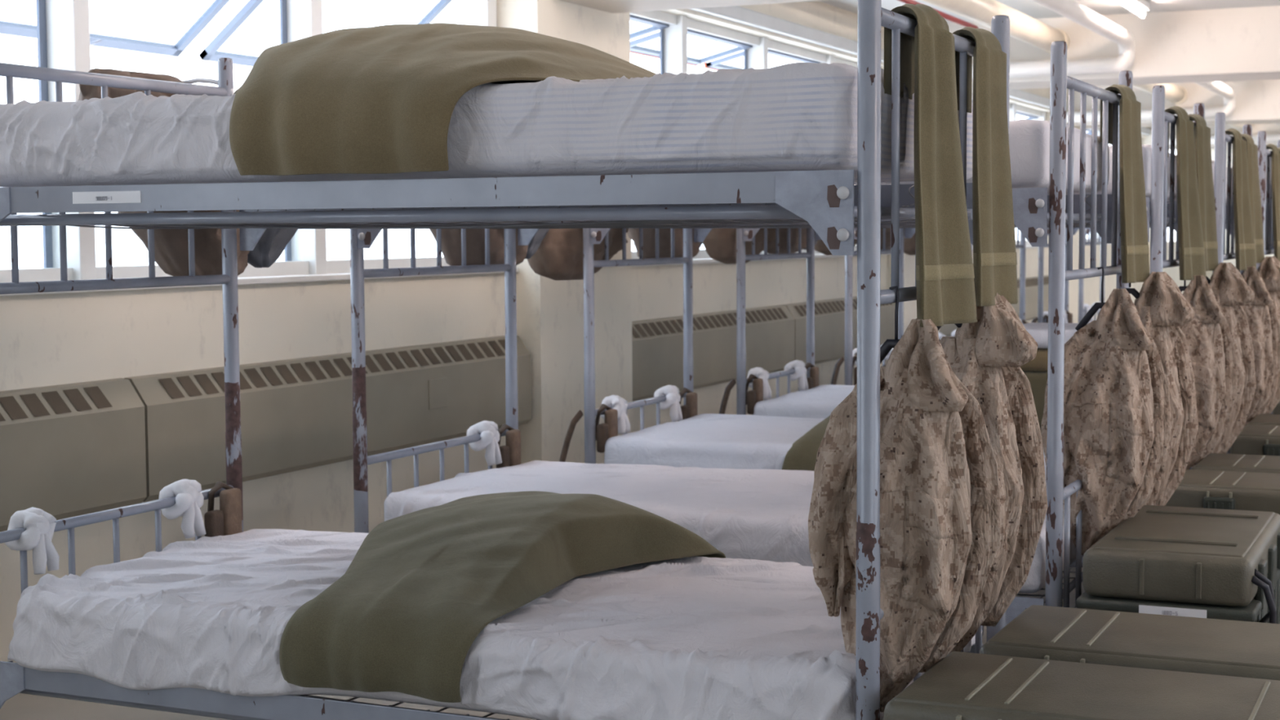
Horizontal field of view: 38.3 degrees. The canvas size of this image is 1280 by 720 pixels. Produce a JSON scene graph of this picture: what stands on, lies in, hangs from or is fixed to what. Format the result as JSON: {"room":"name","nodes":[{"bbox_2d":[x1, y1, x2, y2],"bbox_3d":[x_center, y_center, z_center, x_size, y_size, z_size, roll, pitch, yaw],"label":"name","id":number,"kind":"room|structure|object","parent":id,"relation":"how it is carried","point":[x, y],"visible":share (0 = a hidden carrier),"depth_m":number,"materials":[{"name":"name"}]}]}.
{"room":"dormitory","nodes":[
{"label":"dormitory","id":0,"kind":"room"},
{"bbox_2d":[0,567,1084,719],"bbox_3d":[4.985,0.504,11.120,7.820,0.100,33.700,1,4,24],"label":"floor","id":1,"kind":"structure","parent":0,"point":[21,706],"depth_m":4.87,"materials":[{"name":"tile"}]},
{"bbox_2d":[0,0,1009,719],"bbox_3d":[-0.335,0.130,3.946,2.041,1.702,0.990,1,4,24],"label":"bunk bed","id":2,"kind":"object","parent":1,"relation":"on","point":[829,201],"visible":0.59,"depth_m":3.50,"materials":[{"name":"grey paint"}]},
{"bbox_2d":[4,506,59,574],"bbox_3d":[-1.355,0.403,4.117,0.104,0.142,0.099,1,4,24],"label":"cloth","id":3,"kind":"object","parent":2,"relation":"attached to","point":[39,525],"visible":0.98,"depth_m":4.09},
{"bbox_2d":[78,68,249,276],"bbox_3d":[-1.224,-0.468,4.787,0.590,0.532,0.358,-4,6,-44],"label":"cloth bag","id":4,"kind":"object","parent":2,"relation":"hanging from","point":[171,245],"visible":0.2,"depth_m":4.78,"materials":[{"name":"brown fabric"}]},
{"bbox_2d":[158,479,205,538],"bbox_3d":[-1.140,0.368,4.593,0.107,0.142,0.103,1,4,24],"label":"cloth","id":5,"kind":"object","parent":2,"relation":"attached to","point":[188,499],"visible":0.97,"depth_m":4.56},
{"bbox_2d":[204,480,242,537],"bbox_3d":[-1.078,0.395,4.694,0.088,0.172,0.129,1,4,24],"label":"gear","id":6,"kind":"object","parent":2,"relation":"attached to","point":[226,521],"visible":0.68,"depth_m":4.67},
{"bbox_2d":[0,62,973,186],"bbox_3d":[-0.345,-0.471,3.893,1.964,0.199,0.936,1,4,24],"label":"mattress","id":7,"kind":"object","parent":2,"relation":"on","point":[800,116],"visible":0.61,"depth_m":3.33,"materials":[{"name":"fabric"}]},
{"bbox_2d":[229,22,657,175],"bbox_3d":[-0.379,-0.544,3.886,1.132,0.331,1.030,1,4,24],"label":"blanket","id":8,"kind":"object","parent":7,"relation":"on","point":[382,99],"visible":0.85,"depth_m":3.48,"materials":[{"name":"green fabric"}]},
{"bbox_2d":[7,528,983,719],"bbox_3d":[-0.324,0.554,3.957,1.959,0.206,1.022,1,4,24],"label":"mattress","id":9,"kind":"object","parent":2,"relation":"on","point":[695,637],"visible":0.63,"depth_m":3.66,"materials":[{"name":"white fabric"}]},
{"bbox_2d":[279,491,726,702],"bbox_3d":[-0.392,0.462,3.974,0.850,0.278,1.032,1,4,24],"label":"blanket","id":10,"kind":"object","parent":9,"relation":"on","point":[406,613],"visible":0.99,"depth_m":3.70,"materials":[{"name":"green fabric"}]},
{"bbox_2d":[880,285,900,363],"bbox_3d":[0.433,-0.044,3.204,0.113,0.171,0.017,1,4,24],"label":"hanger","id":11,"kind":"object","parent":2,"relation":"hanging from","point":[889,344],"visible":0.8,"depth_m":3.20,"materials":[{"name":"black plastic"}]},
{"bbox_2d":[808,318,1000,712],"bbox_3d":[0.463,0.273,3.240,0.302,0.695,0.233,1,4,24],"label":"blouse","id":12,"kind":"object","parent":11,"relation":"hanging from","point":[940,515],"visible":0.83,"depth_m":3.18,"materials":[{"name":"brown fabric"}]},
{"bbox_2d":[884,3,977,327],"bbox_3d":[0.520,-0.352,3.296,0.145,0.572,0.304,1,4,24],"label":"towel","id":13,"kind":"object","parent":2,"relation":"hanging from","point":[945,284],"visible":0.96,"depth_m":3.27,"materials":[{"name":"fabric"}]},
{"bbox_2d":[952,26,1017,306],"bbox_3d":[0.685,-0.388,3.659,0.136,0.551,0.301,1,4,21],"label":"towel","id":14,"kind":"object","parent":2,"relation":"hanging from","point":[994,252],"visible":0.83,"depth_m":3.62,"materials":[{"name":"fabric"}]},
{"bbox_2d":[939,292,1047,654],"bbox_3d":[0.638,0.225,3.670,0.329,0.729,0.197,1,4,17],"label":"blouse","id":15,"kind":"object","parent":2,"relation":"attached to","point":[987,355],"visible":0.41,"depth_m":3.62,"materials":[{"name":"brown fabric"}]},
{"bbox_2d":[349,40,1133,625],"bbox_3d":[0.291,0.031,5.320,2.041,1.702,0.990,1,4,24],"label":"bunk bed","id":16,"kind":"object","parent":1,"relation":"on","point":[1033,208],"visible":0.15,"depth_m":4.84,"materials":[{"name":"grey paint"}]},
{"bbox_2d":[247,228,297,267],"bbox_3d":[-1.018,-0.480,5.160,0.158,0.443,0.305,1,4,24],"label":"sweatshirt","id":17,"kind":"object","parent":16,"relation":"hanging from","point":[273,242],"visible":0.26,"depth_m":5.09,"materials":[{"name":"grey fabric"}]},
{"bbox_2d":[429,228,528,266],"bbox_3d":[-0.505,-0.569,6.295,0.359,0.526,0.628,1,4,24],"label":"cloth bag","id":18,"kind":"object","parent":16,"relation":"hanging from","point":[451,237],"visible":0.09,"depth_m":6.13,"materials":[{"name":"brown fabric"}]},
{"bbox_2d":[466,420,502,466],"bbox_3d":[-0.506,0.268,5.985,0.107,0.142,0.103,1,4,24],"label":"cloth","id":19,"kind":"object","parent":16,"relation":"attached to","point":[490,437],"visible":0.98,"depth_m":5.95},
{"bbox_2d":[496,423,520,468],"bbox_3d":[-0.452,0.296,6.068,0.088,0.172,0.129,1,4,24],"label":"gear","id":20,"kind":"object","parent":16,"relation":"attached to","point":[510,453],"visible":0.57,"depth_m":6.05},
{"bbox_2d":[383,460,1075,593],"bbox_3d":[0.308,0.449,5.336,1.930,0.181,0.973,1,4,24],"label":"mattress","id":21,"kind":"object","parent":16,"relation":"on","point":[758,514],"visible":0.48,"depth_m":5.28,"materials":[{"name":"white fabric"}]},
{"bbox_2d":[853,119,1109,193],"bbox_3d":[0.284,-0.565,5.270,1.949,0.188,0.927,1,4,24],"label":"mattress","id":22,"kind":"object","parent":16,"relation":"on","point":[1028,140],"visible":0.04,"depth_m":4.50,"materials":[{"name":"white fabric"}]},
{"bbox_2d":[1075,266,1105,330],"bbox_3d":[1.179,-0.156,4.759,0.113,0.171,0.017,1,4,24],"label":"hanger","id":23,"kind":"object","parent":16,"relation":"hanging from","point":[1096,306],"visible":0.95,"depth_m":4.76,"materials":[{"name":"black plastic"}]},
{"bbox_2d":[1040,288,1170,555],"bbox_3d":[1.209,0.161,4.795,0.302,0.695,0.233,1,4,24],"label":"blouse","id":24,"kind":"object","parent":23,"relation":"hanging from","point":[1117,422],"visible":0.84,"depth_m":4.73,"materials":[{"name":"brown fabric"}]},
{"bbox_2d":[1099,84,1149,283],"bbox_3d":[1.352,-0.493,5.125,0.136,0.551,0.301,1,4,21],"label":"towel","id":25,"kind":"object","parent":16,"relation":"hanging from","point":[1135,252],"visible":0.91,"depth_m":5.08,"materials":[{"name":"fabric"}]},
{"bbox_2d":[1133,271,1198,506],"bbox_3d":[1.385,0.118,5.142,0.329,0.729,0.197,1,4,17],"label":"blouse","id":26,"kind":"object","parent":16,"relation":"attached to","point":[1162,308],"visible":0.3,"depth_m":5.09,"materials":[{"name":"brown fabric"}]},
{"bbox_2d":[582,84,1204,469],"bbox_3d":[0.917,-0.068,6.695,2.041,1.702,0.990,1,4,24],"label":"bunk bed","id":27,"kind":"object","parent":1,"relation":"on","point":[1161,211],"visible":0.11,"depth_m":6.67,"materials":[{"name":"grey paint"}]},
{"bbox_2d":[524,228,549,258],"bbox_3d":[-0.379,-0.581,6.561,0.158,0.443,0.305,1,4,24],"label":"towel","id":28,"kind":"object","parent":27,"relation":"hanging from","point":[535,243],"visible":0.09,"depth_m":6.54,"materials":[{"name":"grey fabric"}]},
{"bbox_2d":[559,409,583,462],"bbox_3d":[-0.257,0.332,6.647,0.054,0.298,0.237,1,4,24],"label":"sling","id":29,"kind":"object","parent":27,"relation":"hanging from","point":[576,418],"visible":0.65,"depth_m":6.62,"materials":[{"name":"brown fabric"}]},
{"bbox_2d":[527,228,628,280],"bbox_3d":[-0.217,-0.587,6.927,0.340,0.571,0.659,1,4,24],"label":"cloth bag","id":30,"kind":"object","parent":27,"relation":"hanging from","point":[558,256],"visible":0.23,"depth_m":6.74,"materials":[{"name":"brown fabric"}]},
{"bbox_2d":[595,404,617,453],"bbox_3d":[-0.140,0.247,6.752,0.088,0.172,0.129,1,4,24],"label":"gear","id":31,"kind":"object","parent":27,"relation":"attached to","point":[609,429],"visible":0.87,"depth_m":6.73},
{"bbox_2d":[600,395,630,434],"bbox_3d":[-0.093,0.203,6.889,0.104,0.142,0.099,1,4,24],"label":"cloth","id":32,"kind":"object","parent":27,"relation":"attached to","point":[619,403],"visible":0.8,"depth_m":6.86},
{"bbox_2d":[627,228,700,258],"bbox_3d":[0.140,-0.671,7.712,0.359,0.526,0.628,1,4,24],"label":"cloth bag","id":33,"kind":"object","parent":27,"relation":"hanging from","point":[649,234],"visible":0.12,"depth_m":7.55,"materials":[{"name":"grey fabric"}]},
{"bbox_2d":[653,385,682,421],"bbox_3d":[0.112,0.171,7.341,0.107,0.142,0.103,1,4,24],"label":"cloth","id":34,"kind":"object","parent":27,"relation":"attached to","point":[673,397],"visible":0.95,"depth_m":7.31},
{"bbox_2d":[677,387,697,421],"bbox_3d":[0.174,0.198,7.442,0.088,0.172,0.129,1,4,24],"label":"gear","id":35,"kind":"object","parent":27,"relation":"attached to","point":[689,410],"visible":0.59,"depth_m":7.42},
{"bbox_2d":[604,413,1046,483],"bbox_3d":[0.927,0.349,6.709,1.939,0.182,0.972,1,4,24],"label":"mattress","id":36,"kind":"object","parent":27,"relation":"on","point":[709,441],"visible":0.25,"depth_m":6.64,"materials":[{"name":"white fabric"}]},
{"bbox_2d":[782,415,1041,471],"bbox_3d":[1.112,0.260,6.611,0.931,0.302,1.006,1,4,24],"label":"blanket","id":37,"kind":"object","parent":36,"relation":"on","point":[802,454],"visible":0.02,"depth_m":6.37,"materials":[{"name":"green fabric"}]},
{"bbox_2d":[1019,322,1088,427],"bbox_3d":[1.483,0.051,6.352,0.420,0.335,0.470,1,4,24],"label":"bedding","id":38,"kind":"object","parent":37,"relation":"on","point":[1036,370],"visible":0.09,"depth_m":6.17,"materials":[{"name":"white fabric"}]},
{"bbox_2d":[1023,371,1047,427],"bbox_3d":[1.484,0.123,6.357,0.400,0.190,0.450,1,4,24],"label":"folded blanket","id":39,"kind":"object","parent":38,"relation":"on","point":[1037,380],"depth_m":6.18,"materials":[{"name":"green fabric"}]},
{"bbox_2d":[1047,144,1177,199],"bbox_3d":[0.910,-0.664,6.645,1.949,0.188,0.927,1,4,24],"label":"mattress","id":40,"kind":"object","parent":27,"relation":"on","point":[1146,148],"visible":0.02,"depth_m":5.91,"materials":[{"name":"white fabric"}]},
{"bbox_2d":[1164,106,1206,279],"bbox_3d":[1.790,-0.553,6.086,0.145,0.572,0.304,1,4,24],"label":"towel","id":41,"kind":"object","parent":27,"relation":"hanging from","point":[1191,246],"visible":0.89,"depth_m":6.02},
{"bbox_2d":[1188,114,1218,271],"bbox_3d":[1.961,-0.590,6.463,0.136,0.551,0.301,1,4,21],"label":"towel","id":42,"kind":"object","parent":27,"relation":"hanging from","point":[1202,132],"visible":0.66,"depth_m":6.42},
{"bbox_2d":[1179,275,1237,471],"bbox_3d":[1.814,0.065,6.123,0.302,0.695,0.233,1,4,24],"label":"blouse","id":43,"kind":"object","parent":27,"relation":"attached to","point":[1211,346],"visible":0.42,"depth_m":6.04,"materials":[{"name":"brown fabric"}]},
{"bbox_2d":[1191,262,1256,467],"bbox_3d":[1.995,0.022,6.480,0.329,0.729,0.197,1,4,17],"label":"blouse","id":44,"kind":"object","parent":27,"relation":"attached to","point":[1231,291],"visible":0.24,"depth_m":6.43,"materials":[{"name":"brown fabric"}]},
{"bbox_2d":[736,112,1252,453],"bbox_3d":[1.542,-0.167,8.069,2.041,1.702,0.990,1,4,24],"label":"bunk bed","id":45,"kind":"object","parent":1,"relation":"on","point":[1224,215],"visible":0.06,"depth_m":8.04,"materials":[{"name":"grey paint"}]},
{"bbox_2d":[719,378,736,413],"bbox_3d":[0.369,0.233,8.021,0.054,0.298,0.237,1,4,24],"label":"sling","id":46,"kind":"object","parent":45,"relation":"hanging from","point":[727,390],"visible":0.65,"depth_m":8.02,"materials":[{"name":"brown fabric"}]},
{"bbox_2d":[702,228,779,264],"bbox_3d":[0.485,-0.728,8.469,0.340,0.571,0.659,1,4,24],"label":"cloth bag","id":47,"kind":"object","parent":45,"relation":"hanging from","point":[720,244],"visible":0.23,"depth_m":8.27,"materials":[{"name":"brown fabric"}]},
{"bbox_2d":[746,373,763,414],"bbox_3d":[0.485,0.148,8.126,0.088,0.172,0.129,1,4,24],"label":"gear","id":48,"kind":"object","parent":45,"relation":"attached to","point":[754,396],"visible":0.8,"depth_m":8.10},
{"bbox_2d":[746,367,771,399],"bbox_3d":[0.533,0.104,8.263,0.104,0.142,0.099,1,4,24],"label":"cloth","id":49,"kind":"object","parent":45,"relation":"attached to","point":[759,372],"visible":0.69,"depth_m":8.24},
{"bbox_2d":[763,227,806,253],"bbox_3d":[0.718,-0.782,8.982,0.359,0.526,0.628,1,4,24],"label":"cloth bag","id":50,"kind":"object","parent":45,"relation":"hanging from","point":[783,232],"visible":0.14,"depth_m":8.87,"materials":[{"name":"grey fabric"}]},
{"bbox_2d":[784,360,808,391],"bbox_3d":[0.738,0.072,8.716,0.107,0.142,0.103,1,4,24],"label":"cloth","id":51,"kind":"object","parent":45,"relation":"attached to","point":[800,373],"visible":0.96,"depth_m":8.69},
{"bbox_2d":[753,384,854,418],"bbox_3d":[1.552,0.251,8.083,1.939,0.182,0.972,1,4,24],"label":"mattress","id":52,"kind":"object","parent":45,"relation":"on","point":[819,402],"visible":0.09,"depth_m":8.04,"materials":[{"name":"white fabric"}]},
{"bbox_2d":[804,362,818,390],"bbox_3d":[0.800,0.099,8.817,0.088,0.172,0.129,1,4,24],"label":"gear","id":53,"kind":"object","parent":45,"relation":"attached to","point":[813,380],"visible":0.56,"depth_m":8.80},
{"bbox_2d":[1225,128,1256,270],"bbox_3d":[2.416,-0.652,7.460,0.145,0.572,0.304,1,4,24],"label":"towel","id":54,"kind":"object","parent":45,"relation":"hanging from","point":[1245,246],"visible":0.8,"depth_m":7.39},
{"bbox_2d":[1240,133,1264,262],"bbox_3d":[2.587,-0.688,7.837,0.136,0.551,0.301,1,4,21],"label":"towel","id":55,"kind":"object","parent":45,"relation":"hanging from","point":[1251,148],"visible":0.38,"depth_m":7.81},
{"bbox_3d":[2.410,-0.350,7.462,0.113,0.171,0.017,1,4,24],"label":"hanger","id":56,"kind":"object","parent":45,"relation":"hanging from","visible":0},
{"bbox_2d":[1240,266,1279,422],"bbox_3d":[2.440,-0.034,7.498,0.302,0.695,0.233,1,4,24],"label":"blouse","id":57,"kind":"object","parent":56,"relation":"hanging from","point":[1262,317],"visible":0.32,"depth_m":7.41,"materials":[{"name":"brown fabric"}]},
{"bbox_3d":[2.586,-0.392,7.842,0.109,0.141,0.017,1,4,24],"label":"hanger","id":58,"kind":"object","parent":45,"relation":"hanging from","visible":0},
{"bbox_2d":[1244,256,1279,426],"bbox_3d":[2.620,-0.077,7.854,0.329,0.729,0.197,1,4,17],"label":"blouse","id":59,"kind":"object","parent":58,"relation":"hanging from","point":[1268,269],"visible":0.18,"depth_m":7.80,"materials":[{"name":"brown fabric"}]},
{"bbox_2d":[1037,227,1079,322],"bbox_3d":[4.046,-0.562,13.566,2.041,1.702,0.990,1,4,24],"label":"bunk bed","id":60,"kind":"object","parent":1,"relation":"on","point":[1041,249],"visible":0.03,"depth_m":13.56,"materials":[{"name":"grey paint"}]},
{"bbox_2d":[844,130,1279,413],"bbox_3d":[2.168,-0.266,9.443,2.041,1.702,0.990,1,4,24],"label":"bunk bed","id":61,"kind":"object","parent":1,"relation":"on","point":[1264,162],"visible":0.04,"depth_m":9.41,"materials":[{"name":"grey paint"}]},
{"bbox_2d":[814,239,856,255],"bbox_3d":[1.077,-0.841,9.766,0.340,0.571,0.659,1,4,24],"label":"cloth bag","id":62,"kind":"object","parent":61,"relation":"hanging from","point":[820,246],"visible":0.03,"depth_m":9.58,"materials":[{"name":"brown fabric"}]},
{"bbox_2d":[830,356,844,384],"bbox_3d":[0.995,0.135,9.396,0.054,0.298,0.237,1,4,24],"label":"sling","id":63,"kind":"object","parent":61,"relation":"hanging from","point":[834,377],"visible":0.53,"depth_m":9.40,"materials":[{"name":"brown fabric"}]},
{"bbox_2d":[880,227,905,249],"bbox_3d":[1.413,-0.892,10.507,0.359,0.526,0.628,1,4,24],"label":"cloth bag","id":64,"kind":"object","parent":61,"relation":"hanging from","point":[888,230],"visible":0.06,"depth_m":10.36,"materials":[{"name":"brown fabric"}]},
{"bbox_2d":[1266,143,1279,261],"bbox_3d":[3.042,-0.751,8.835,0.145,0.572,0.304,1,4,24],"label":"towel","id":65,"kind":"object","parent":61,"relation":"hanging from","point":[1275,156],"visible":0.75,"depth_m":8.75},
{"bbox_2d":[883,651,1279,719],"bbox_3d":[0.823,0.790,3.048,0.864,0.493,0.436,1,4,24],"label":"footlocker","id":66,"kind":"object","parent":1,"relation":"on","point":[961,686],"visible":1,"depth_m":3.03,"materials":[{"name":"green plastic"}]},
{"bbox_2d":[1078,227,1104,323],"bbox_3d":[4.671,-0.661,14.941,2.041,1.702,0.990,1,4,24],"label":"bunk bed","id":67,"kind":"object","parent":1,"relation":"on","point":[1082,312],"visible":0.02,"depth_m":14.94,"materials":[{"name":"grey paint"}]},
{"bbox_2d":[1015,226,1168,324],"bbox_3d":[3.420,-0.463,12.192,2.041,1.702,0.990,1,4,24],"label":"bunk bed","id":68,"kind":"object","parent":1,"relation":"on","point":[1023,240],"visible":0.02,"depth_m":13.00,"materials":[{"name":"grey paint"}]},
{"bbox_2d":[978,604,1279,680],"bbox_3d":[1.054,0.760,3.458,0.864,0.493,0.436,1,4,24],"label":"footlocker","id":69,"kind":"object","parent":1,"relation":"on","point":[1216,646],"visible":0.41,"depth_m":3.41,"materials":[{"name":"green plastic"}]},
{"bbox_2d":[1075,505,1279,623],"bbox_3d":[1.410,0.670,4.680,0.450,0.500,0.819,1,4,24],"label":"footlocker","id":70,"kind":"object","parent":1,"relation":"on","point":[1199,562],"visible":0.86,"depth_m":4.36,"materials":[{"name":"green plastic"}]},
{"bbox_2d":[1164,469,1279,515],"bbox_3d":[1.993,0.610,5.558,0.864,0.493,0.436,1,4,24],"label":"footlocker","id":71,"kind":"object","parent":1,"relation":"on","point":[1206,489],"visible":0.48,"depth_m":5.48,"materials":[{"name":"green plastic"}]},
{"bbox_2d":[1191,453,1279,473],"bbox_3d":[2.197,0.579,5.981,0.864,0.493,0.436,1,4,24],"label":"footlocker","id":72,"kind":"object","parent":1,"relation":"on","point":[1213,461],"visible":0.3,"depth_m":5.99,"materials":[{"name":"green plastic"}]},
{"bbox_2d":[1230,424,1279,456],"bbox_3d":[2.619,0.514,6.885,0.864,0.493,0.436,1,4,24],"label":"footlocker","id":73,"kind":"object","parent":1,"relation":"on","point":[1253,439],"visible":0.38,"depth_m":6.82,"materials":[{"name":"green plastic"}]},
{"bbox_2d":[1246,413,1279,426],"bbox_3d":[2.809,0.484,7.302,0.864,0.493,0.436,1,4,24],"label":"footlocker","id":74,"kind":"object","parent":1,"relation":"on","point":[1262,419],"visible":0.18,"depth_m":7.35,"materials":[{"name":"green plastic"}]},
{"bbox_3d":[2.794,-0.364,10.818,2.041,1.702,0.990,1,4,24],"label":"bunk bed","id":75,"kind":"object","parent":1,"relation":"on","visible":0},
{"bbox_2d":[903,233,915,255],"bbox_3d":[1.718,-0.923,11.175,0.340,0.571,0.659,1,4,24],"label":"cloth bag","id":76,"kind":"object","parent":75,"relation":"hanging from","point":[909,244],"visible":0.03,"depth_m":10.96,"materials":[{"name":"brown fabric"}]},
{"bbox_2d":[0,0,1191,662],"bbox_3d":[1.544,-0.989,12.579,0.360,2.720,33.700,1,4,24],"label":"wall","id":77,"kind":"structure","parent":0,"point":[46,340],"depth_m":7.20,"materials":[{"name":"beige paint"}]},
{"bbox_2d":[0,377,146,531],"bbox_3d":[-1.948,0.309,4.704,0.085,0.379,1.988,1,4,24],"label":"radiator cover","id":78,"kind":"object","parent":77,"relation":"attached to","point":[67,451],"visible":1,"depth_m":5.31,"materials":[{"name":"beige metal"}]},
{"bbox_2d":[0,386,111,421],"bbox_3d":[-1.937,0.164,4.682,0.043,0.061,1.727,1,4,24],"label":"grille","id":79,"kind":"object","parent":78,"relation":"attached to","point":[56,403],"depth_m":5.27,"materials":[{"name":"metal"}]},
{"bbox_2d":[0,0,497,282],"bbox_3d":[-1.793,-0.892,5.930,0.580,1.275,4.530,1,4,24],"label":"window","id":80,"kind":"structure","parent":77,"relation":"in","point":[63,34],"depth_m":6.36,"materials":[{"name":"white paint"}]},
{"bbox_2d":[0,266,519,296],"bbox_3d":[-1.523,-0.241,5.859,0.160,0.022,4.520,1,4,24],"label":"trim","id":81,"kind":"structure","parent":77,"relation":"attached to","point":[344,276],"depth_m":6.33,"materials":[{"name":"white paint"}]},
{"bbox_2d":[124,335,531,502],"bbox_3d":[-1.015,0.162,6.747,0.089,0.379,2.488,1,4,24],"label":"radiator cover","id":82,"kind":"object","parent":77,"relation":"attached to","point":[296,414],"visible":0.9,"depth_m":6.43,"materials":[{"name":"beige metal"}]},
{"bbox_2d":[158,339,505,399],"bbox_3d":[-1.007,0.017,6.725,0.043,0.061,2.249,1,4,24],"label":"grille","id":83,"kind":"object","parent":82,"relation":"attached to","point":[267,378],"depth_m":6.51,"materials":[{"name":"metal"}]},
{"bbox_2d":[560,0,825,13],"bbox_3d":[3.015,-1.696,6.655,7.420,0.430,0.630,1,4,24],"label":"trim","id":84,"kind":"structure","parent":77,"relation":"attached to","point":[608,6],"depth_m":8.10,"materials":[{"name":"beige paint"}]},
{"bbox_2d":[631,304,795,401],"bbox_3d":[0.389,-0.060,9.835,0.085,0.379,2.348,1,4,24],"label":"radiator cover","id":85,"kind":"object","parent":77,"relation":"attached to","point":[657,344],"visible":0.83,"depth_m":9.69,"materials":[{"name":"beige metal"}]},
{"bbox_2d":[631,307,787,337],"bbox_3d":[0.399,-0.205,9.813,0.043,0.061,2.162,1,4,24],"label":"grille","id":86,"kind":"object","parent":85,"relation":"attached to","point":[723,322],"depth_m":9.74,"materials":[{"name":"metal"}]},
{"bbox_2d":[630,10,857,258],"bbox_3d":[0.531,-1.246,10.847,0.425,1.275,4.530,1,4,24],"label":"window","id":87,"kind":"structure","parent":77,"relation":"in","point":[674,29],"depth_m":10.15,"materials":[{"name":"white paint"}]},
{"bbox_2d":[631,253,889,266],"bbox_3d":[0.731,-0.597,10.808,0.160,0.022,4.520,1,4,24],"label":"trim","id":88,"kind":"structure","parent":77,"relation":"attached to","point":[816,255],"depth_m":9.88,"materials":[{"name":"white paint"}]},
{"bbox_2d":[688,5,884,62],"bbox_3d":[0.788,-1.936,10.686,0.065,0.080,4.520,1,4,24],"label":"trim","id":89,"kind":"structure","parent":77,"relation":"attached to","point":[736,14],"depth_m":10.70,"materials":[{"name":"white paint"}]},
{"bbox_2d":[782,296,895,365],"bbox_3d":[1.317,-0.206,11.874,0.085,0.379,2.118,1,4,24],"label":"radiator cover","id":90,"kind":"object","parent":77,"relation":"attached to","point":[829,314],"visible":0.49,"depth_m":11.49,"materials":[{"name":"beige metal"}]},
{"bbox_2d":[793,298,892,316],"bbox_3d":[1.328,-0.352,11.852,0.043,0.061,1.901,1,4,24],"label":"grille","id":91,"kind":"object","parent":90,"relation":"attached to","point":[833,307],"depth_m":11.55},
{"bbox_2d":[897,0,978,28],"bbox_3d":[1.327,-1.933,10.329,0.034,0.317,4.677,1,4,24],"label":"pipe","id":92,"kind":"object","parent":77,"relation":"attached to","point":[947,16],"visible":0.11,"depth_m":11.71,"materials":[{"name":"metal"}]},
{"bbox_2d":[939,275,1048,336],"bbox_3d":[3.081,-0.485,15.748,0.085,0.379,4.468,1,4,24],"label":"radiator cover","id":93,"kind":"object","parent":77,"relation":"attached to","point":[1032,282],"visible":0.19,"depth_m":16.62,"materials":[{"name":"beige metal"}]},
{"bbox_2d":[1017,276,1048,288],"bbox_3d":[3.091,-0.630,15.725,0.043,0.061,4.250,1,4,24],"label":"grille","id":94,"kind":"object","parent":93,"relation":"attached to","point":[1032,282],"depth_m":16.81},
{"bbox_2d":[922,0,1070,53],"bbox_3d":[1.802,-1.973,10.188,0.172,0.172,4.820,1,4,24],"label":"duct pipe","id":95,"kind":"object","parent":77,"relation":"attached to","point":[1024,28],"visible":0.78,"depth_m":10.91,"materials":[{"name":"metal"}]},
{"bbox_2d":[971,93,1045,247],"bbox_3d":[2.785,-1.602,15.796,0.425,1.275,4.530,1,4,24],"label":"window","id":96,"kind":"structure","parent":77,"relation":"in","point":[1014,109],"depth_m":17.02,"materials":[{"name":"white paint"}]},
{"bbox_2d":[1009,88,1049,108],"bbox_3d":[3.042,-2.292,15.635,0.065,0.080,4.520,1,4,24],"label":"trim","id":97,"kind":"structure","parent":77,"relation":"attached to","point":[1016,94],"depth_m":16.56,"materials":[{"name":"white paint"}]},
{"bbox_2d":[972,0,1135,79],"bbox_3d":[1.566,-1.879,10.265,1.551,0.268,4.752,1,4,24],"label":"pipe","id":98,"kind":"object","parent":77,"relation":"attached to","point":[1072,10],"visible":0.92,"depth_m":12.03,"materials":[{"name":"metal"}]},
{"bbox_2d":[947,5,1279,90],"bbox_3d":[5.269,-2.052,11.605,7.420,0.430,0.630,1,4,24],"label":"ceiling","id":99,"kind":"structure","parent":77,"relation":"attached to","point":[1242,43],"depth_m":12.07,"materials":[{"name":"beige paint"}]},
{"bbox_2d":[1066,81,1235,122],"bbox_3d":[3.820,-2.235,15.215,1.551,0.268,4.752,1,4,24],"label":"pipe","id":100,"kind":"object","parent":77,"relation":"attached to","point":[1219,88],"visible":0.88,"depth_m":17.01,"materials":[{"name":"metal"}]},
{"bbox_2d":[1133,83,1187,104],"bbox_3d":[4.056,-2.329,15.138,0.172,0.172,4.820,1,4,24],"label":"duct pipe","id":101,"kind":"object","parent":77,"relation":"attached to","point":[1175,94],"visible":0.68,"depth_m":16.64,"materials":[{"name":"metal"}]},
{"bbox_2d":[1074,79,1279,128],"bbox_3d":[7.523,-2.408,16.554,7.420,0.430,0.630,1,4,24],"label":"ceiling","id":102,"kind":"structure","parent":77,"relation":"attached to","point":[1257,101],"depth_m":17.12,"materials":[{"name":"beige paint"}]},
{"bbox_2d":[1168,123,1279,149],"bbox_3d":[9.776,-2.764,21.503,7.420,0.430,0.630,1,4,24],"label":"trim","id":103,"kind":"structure","parent":77,"relation":"attached to","point":[1270,128],"depth_m":22.22,"materials":[{"name":"beige paint"}]},
{"bbox_2d":[1168,123,1279,145],"bbox_3d":[6.074,-2.591,20.164,1.551,0.268,4.752,1,4,24],"label":"pipe","id":104,"kind":"object","parent":77,"relation":"attached to","point":[1270,138],"visible":0.02,"depth_m":22.03,"materials":[{"name":"white paint"}]},
{"bbox_2d":[819,0,1279,23],"bbox_3d":[4.968,-2.284,10.927,8.020,0.150,33.700,1,4,24],"label":"ceiling","id":105,"kind":"structure","parent":0,"point":[1030,8],"depth_m":11.72,"materials":[{"name":"paint"}]},
{"bbox_2d":[1114,0,1150,18],"bbox_3d":[2.922,-2.163,11.097,0.090,0.090,1.260,1,4,24],"label":"fluorescent light","id":106,"kind":"object","parent":105,"relation":"attached to","point":[1139,7],"visible":1,"depth_m":11.35,"materials":[{"name":"white paint"}]},
{"bbox_2d":[1205,148,1274,278],"bbox_3d":[11.903,-1.971,26.236,7.820,2.670,0.200,1,4,24],"label":"wall","id":107,"kind":"structure","parent":0,"point":[1208,273],"depth_m":27.56,"materials":[{"name":"beige paint"}]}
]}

